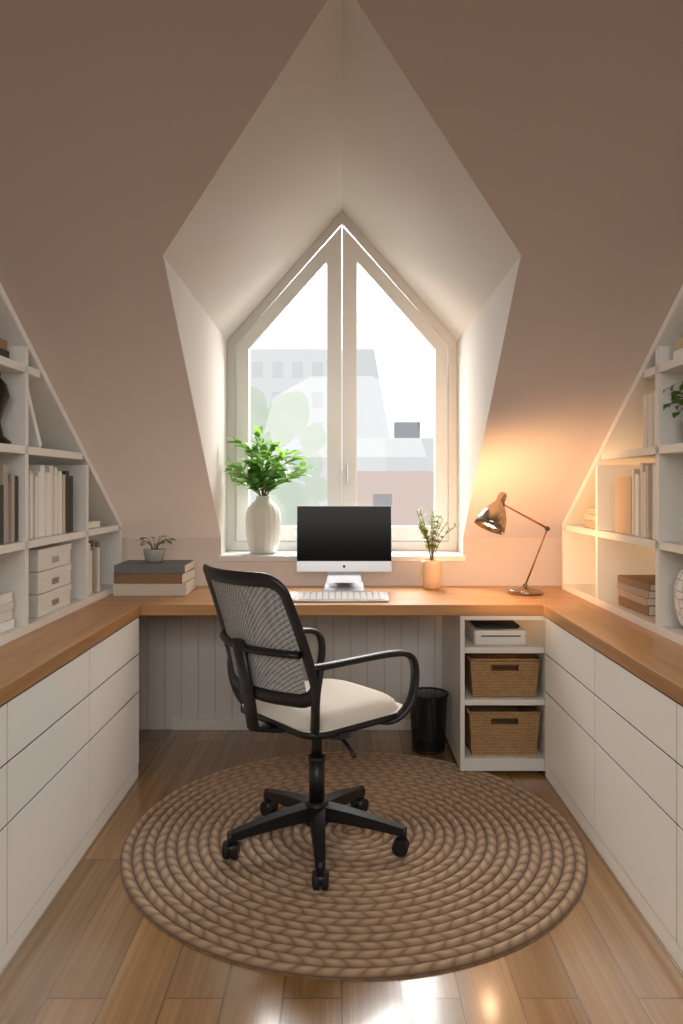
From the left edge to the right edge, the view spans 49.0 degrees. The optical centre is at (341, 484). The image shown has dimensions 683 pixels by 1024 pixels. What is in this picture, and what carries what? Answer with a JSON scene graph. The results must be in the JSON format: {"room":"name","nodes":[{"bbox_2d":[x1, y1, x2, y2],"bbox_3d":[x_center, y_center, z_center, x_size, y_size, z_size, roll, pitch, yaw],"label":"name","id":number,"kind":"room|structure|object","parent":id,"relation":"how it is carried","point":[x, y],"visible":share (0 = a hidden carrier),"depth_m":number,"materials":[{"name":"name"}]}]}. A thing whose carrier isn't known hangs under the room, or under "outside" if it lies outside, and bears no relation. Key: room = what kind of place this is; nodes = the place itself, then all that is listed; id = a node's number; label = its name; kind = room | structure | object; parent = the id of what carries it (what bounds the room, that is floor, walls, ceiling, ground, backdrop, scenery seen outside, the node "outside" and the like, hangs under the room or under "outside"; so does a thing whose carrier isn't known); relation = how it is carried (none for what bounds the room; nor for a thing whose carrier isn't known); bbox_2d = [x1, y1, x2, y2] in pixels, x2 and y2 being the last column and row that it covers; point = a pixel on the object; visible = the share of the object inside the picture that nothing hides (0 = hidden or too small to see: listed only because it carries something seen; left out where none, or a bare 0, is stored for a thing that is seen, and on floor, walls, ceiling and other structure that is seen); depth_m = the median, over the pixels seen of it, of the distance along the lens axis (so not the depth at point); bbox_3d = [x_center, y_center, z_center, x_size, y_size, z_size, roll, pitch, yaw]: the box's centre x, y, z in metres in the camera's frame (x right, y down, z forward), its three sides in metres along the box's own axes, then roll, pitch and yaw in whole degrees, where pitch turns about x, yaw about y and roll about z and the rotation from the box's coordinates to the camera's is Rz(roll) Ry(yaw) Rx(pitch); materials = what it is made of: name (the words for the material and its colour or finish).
{"room":"attic home office","nodes":[
{"label":"attic home office","id":0,"kind":"room"},
{"bbox_2d":[138,615,441,728],"bbox_3d":[0.000,0.942,3.990,2.860,0.717,0.001,0,0,0],"label":"wall","id":1,"kind":"structure","parent":0,"point":[183,673],"depth_m":3.99,"materials":[{"name":"white wood"}]},
{"bbox_2d":[172,718,436,729],"bbox_3d":[-0.188,1.269,3.982,1.430,0.062,0.015,0,0,0],"label":"baseboard","id":2,"kind":"structure","parent":1,"relation":"attached to","point":[177,723],"depth_m":3.97,"materials":[{"name":"white paint"}]},
{"bbox_2d":[0,0,682,537],"bbox_3d":[0.000,-0.560,2.665,2.860,1.680,2.650,0,0,0],"label":"ceiling","id":3,"kind":"structure","parent":0,"point":[117,117],"depth_m":2.17,"materials":[{"name":"beige paint"}]},
{"bbox_2d":[0,729,682,1023],"bbox_3d":[0.000,1.300,1.375,2.860,0.001,5.950,0,0,0],"label":"floor","id":4,"kind":"structure","parent":0,"point":[91,957],"depth_m":2.01,"materials":[{"name":"brown wood"}]},
{"bbox_2d":[0,617,138,973],"bbox_3d":[-1.165,0.943,1.973,0.519,0.715,2.746,0,0,0],"label":"base cabinet","id":5,"kind":"object","parent":4,"relation":"on","point":[69,741],"visible":0.96,"depth_m":2.41,"materials":[{"name":"white wood"}]},
{"bbox_2d":[0,586,682,705],"bbox_3d":[0.000,0.559,2.268,2.852,0.048,3.437,0,0,0],"label":"countertop","id":6,"kind":"structure","parent":5,"relation":"on","point":[31,657],"depth_m":3.05,"materials":[{"name":"brown wood"}]},
{"bbox_2d":[0,282,121,645],"bbox_3d":[-1.277,-0.424,2.605,0.294,1.915,2.490,0,0,0],"label":"shelf unit","id":7,"kind":"object","parent":6,"relation":"on","point":[23,373],"visible":0.52,"depth_m":2.88,"materials":[{"name":"white wood"}]},
{"bbox_2d":[0,372,10,443],"bbox_3d":[-1.205,-0.268,2.600,0.110,0.255,0.110,0,0,0],"label":"figurine","id":8,"kind":"object","parent":7,"relation":"on","point":[4,392],"visible":0.87,"depth_m":2.59,"materials":[{"name":"black"}]},
{"bbox_2d":[0,338,99,632],"bbox_3d":[-1.264,0.000,2.998,0.228,1.007,1.257,0,0,0],"label":"shelf items","id":9,"kind":"object","parent":7,"relation":"on","point":[50,489],"visible":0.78,"depth_m":2.92,"materials":[{"name":"grey paper"}]},
{"bbox_2d":[113,560,194,595],"bbox_3d":[-0.930,0.460,3.740,0.360,0.148,0.273,0,0,0],"label":"books","id":10,"kind":"object","parent":6,"relation":"on","point":[131,577],"visible":1,"depth_m":3.61,"materials":[{"name":"beige paper"}]},
{"bbox_2d":[136,535,175,561],"bbox_3d":[-0.945,0.321,3.779,0.208,0.129,0.182,0,0,-27],"label":"pot plant","id":11,"kind":"object","parent":10,"relation":"on","point":[151,554],"visible":1,"depth_m":3.75,"materials":[{"name":"green plant"}]},
{"bbox_2d":[289,592,388,601],"bbox_3d":[-0.030,0.520,3.500,0.490,0.026,0.170,0,0,0],"label":"keyboard","id":12,"kind":"object","parent":6,"relation":"on","point":[296,596],"visible":0.92,"depth_m":3.47,"materials":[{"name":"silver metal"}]},
{"bbox_2d":[297,506,391,591],"bbox_3d":[0.011,0.319,3.800,0.485,0.424,0.199,0,0,0],"label":"monitor","id":13,"kind":"object","parent":6,"relation":"on","point":[343,542],"visible":0.98,"depth_m":3.83,"materials":[{"name":"silver metal"}]},
{"bbox_2d":[416,507,458,588],"bbox_3d":[0.479,0.322,3.845,0.212,0.424,0.160,0,0,29],"label":"vase","id":14,"kind":"object","parent":6,"relation":"on","point":[431,569],"visible":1,"depth_m":3.84,"materials":[{"name":"beige ceramic"}]},
{"bbox_2d":[474,492,549,595],"bbox_3d":[0.798,0.283,3.598,0.461,0.502,0.230,0,0,-32],"label":"desk lamp","id":15,"kind":"object","parent":6,"relation":"on","point":[492,518],"visible":1,"depth_m":3.50,"materials":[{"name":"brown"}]},
{"bbox_2d":[562,284,682,645],"bbox_3d":[1.277,-0.424,2.605,0.294,1.915,2.490,0,0,0],"label":"shelf unit","id":16,"kind":"object","parent":6,"relation":"on","point":[593,559],"visible":0.7,"depth_m":2.93,"materials":[{"name":"white wood"}]},
{"bbox_2d":[584,338,682,615],"bbox_3d":[1.261,0.001,2.994,0.222,1.005,1.253,0,0,0],"label":"shelf items","id":17,"kind":"object","parent":16,"relation":"on","point":[634,495],"visible":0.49,"depth_m":2.94,"materials":[{"name":"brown paper"}]},
{"bbox_2d":[663,381,682,429],"bbox_3d":[1.260,-0.251,2.543,0.235,0.223,0.243,0,0,0],"label":"potted plant","id":18,"kind":"object","parent":16,"relation":"on","point":[675,399],"visible":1,"depth_m":2.66,"materials":[{"name":"green plant"}]},
{"bbox_2d":[674,569,682,625],"bbox_3d":[1.245,0.386,2.565,0.200,0.235,0.200,0,0,0],"label":"patterned vase","id":19,"kind":"object","parent":16,"relation":"on","point":[678,587],"visible":1,"depth_m":2.56,"materials":[{"name":"white ceramic"}]},
{"bbox_2d":[119,751,587,980],"bbox_3d":[0.040,1.291,2.800,1.671,0.014,1.671,0,0,0],"label":"round rug","id":20,"kind":"object","parent":4,"relation":"on","point":[489,867],"visible":0.78,"depth_m":2.49,"materials":[{"name":"wicker"}]},
{"bbox_2d":[203,564,419,890],"bbox_3d":[-0.136,0.776,2.671,0.721,1.011,0.622,0,0,-40],"label":"office chair","id":21,"kind":"object","parent":20,"relation":"on","point":[259,620],"visible":1,"depth_m":2.49,"materials":[{"name":"black plastic"}]},
{"bbox_2d":[408,687,448,754],"bbox_3d":[0.425,1.158,3.690,0.200,0.280,0.200,0,0,0],"label":"waste bin","id":22,"kind":"object","parent":4,"relation":"on","point":[428,741],"visible":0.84,"depth_m":3.63,"materials":[{"name":"black metal"}]},
{"bbox_2d":[442,615,545,772],"bbox_3d":[0.728,0.943,3.662,0.398,0.715,0.616,0,0,0],"label":"cubby shelf","id":23,"kind":"object","parent":4,"relation":"on","point":[455,643],"visible":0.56,"depth_m":3.38,"materials":[{"name":"white paint"}]},
{"bbox_2d":[465,620,525,644],"bbox_3d":[0.720,0.687,3.554,0.240,0.078,0.312,0,0,0],"label":"printer","id":24,"kind":"object","parent":23,"relation":"on","point":[480,632],"visible":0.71,"depth_m":3.40,"materials":[{"name":"white paint"}]},
{"bbox_2d":[465,653,540,696],"bbox_3d":[0.735,0.870,3.580,0.327,0.177,0.413,0,0,0],"label":"basket","id":25,"kind":"object","parent":23,"relation":"in","point":[486,674],"visible":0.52,"depth_m":3.39,"materials":[{"name":"wicker"}]},
{"bbox_2d":[465,705,541,754],"bbox_3d":[0.734,1.122,3.580,0.333,0.201,0.413,0,0,0],"label":"basket","id":26,"kind":"object","parent":23,"relation":"in","point":[489,729],"visible":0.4,"depth_m":3.39,"materials":[{"name":"wicker"}]},
{"bbox_2d":[545,617,682,971],"bbox_3d":[1.165,0.943,1.973,0.519,0.715,2.746,0,0,0],"label":"base cabinet","id":27,"kind":"object","parent":4,"relation":"on","point":[614,740],"visible":0.94,"depth_m":2.44,"materials":[{"name":"white wood"}]},
{"bbox_2d":[122,538,561,585],"bbox_3d":[0.000,0.432,3.990,2.860,0.303,0.001,0,0,0],"label":"wall","id":28,"kind":"structure","parent":0,"point":[489,561],"depth_m":3.99,"materials":[{"name":"beige paint"}]},
{"bbox_2d":[218,550,465,560],"bbox_3d":[0.000,0.390,4.144,1.310,0.030,0.352,0,0,0],"label":"window sill","id":29,"kind":"structure","parent":28,"relation":"attached to","point":[230,555],"depth_m":3.97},
{"bbox_2d":[163,256,520,554],"bbox_3d":[0.000,-0.211,3.376,1.320,1.233,1.968,0,0,0],"label":"window reveal","id":30,"kind":"object","parent":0,"point":[204,347],"visible":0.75,"depth_m":3.49,"materials":[{"name":"white paint"}]},
{"bbox_2d":[227,212,456,549],"bbox_3d":[0.000,-0.600,4.312,1.320,1.950,0.125,0,0,0],"label":"window","id":31,"kind":"structure","parent":30,"relation":"attached to","point":[325,251],"depth_m":4.28,"materials":[{"name":"white wood"}]},
{"bbox_2d":[224,425,319,553],"bbox_3d":[-0.365,0.021,4.014,0.490,0.705,0.407,0,0,0],"label":"vase","id":32,"kind":"object","parent":31,"relation":"on","point":[263,516],"visible":1,"depth_m":4.04,"materials":[{"name":"white ceramic"}]},
{"bbox_2d":[163,0,520,340],"bbox_3d":[0.000,-1.155,3.038,1.320,0.844,2.643,0,0,0],"label":"ceiling","id":33,"kind":"structure","parent":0,"point":[341,127],"depth_m":2.68,"materials":[{"name":"white paint"}]},
{"label":"outside","id":34,"kind":"structure","parent":0,"visible":0},
{"bbox_2d":[250,228,433,525],"bbox_3d":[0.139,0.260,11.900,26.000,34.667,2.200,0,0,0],"label":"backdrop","id":35,"kind":"structure","parent":34,"point":[288,365],"depth_m":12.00,"materials":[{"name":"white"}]}
]}

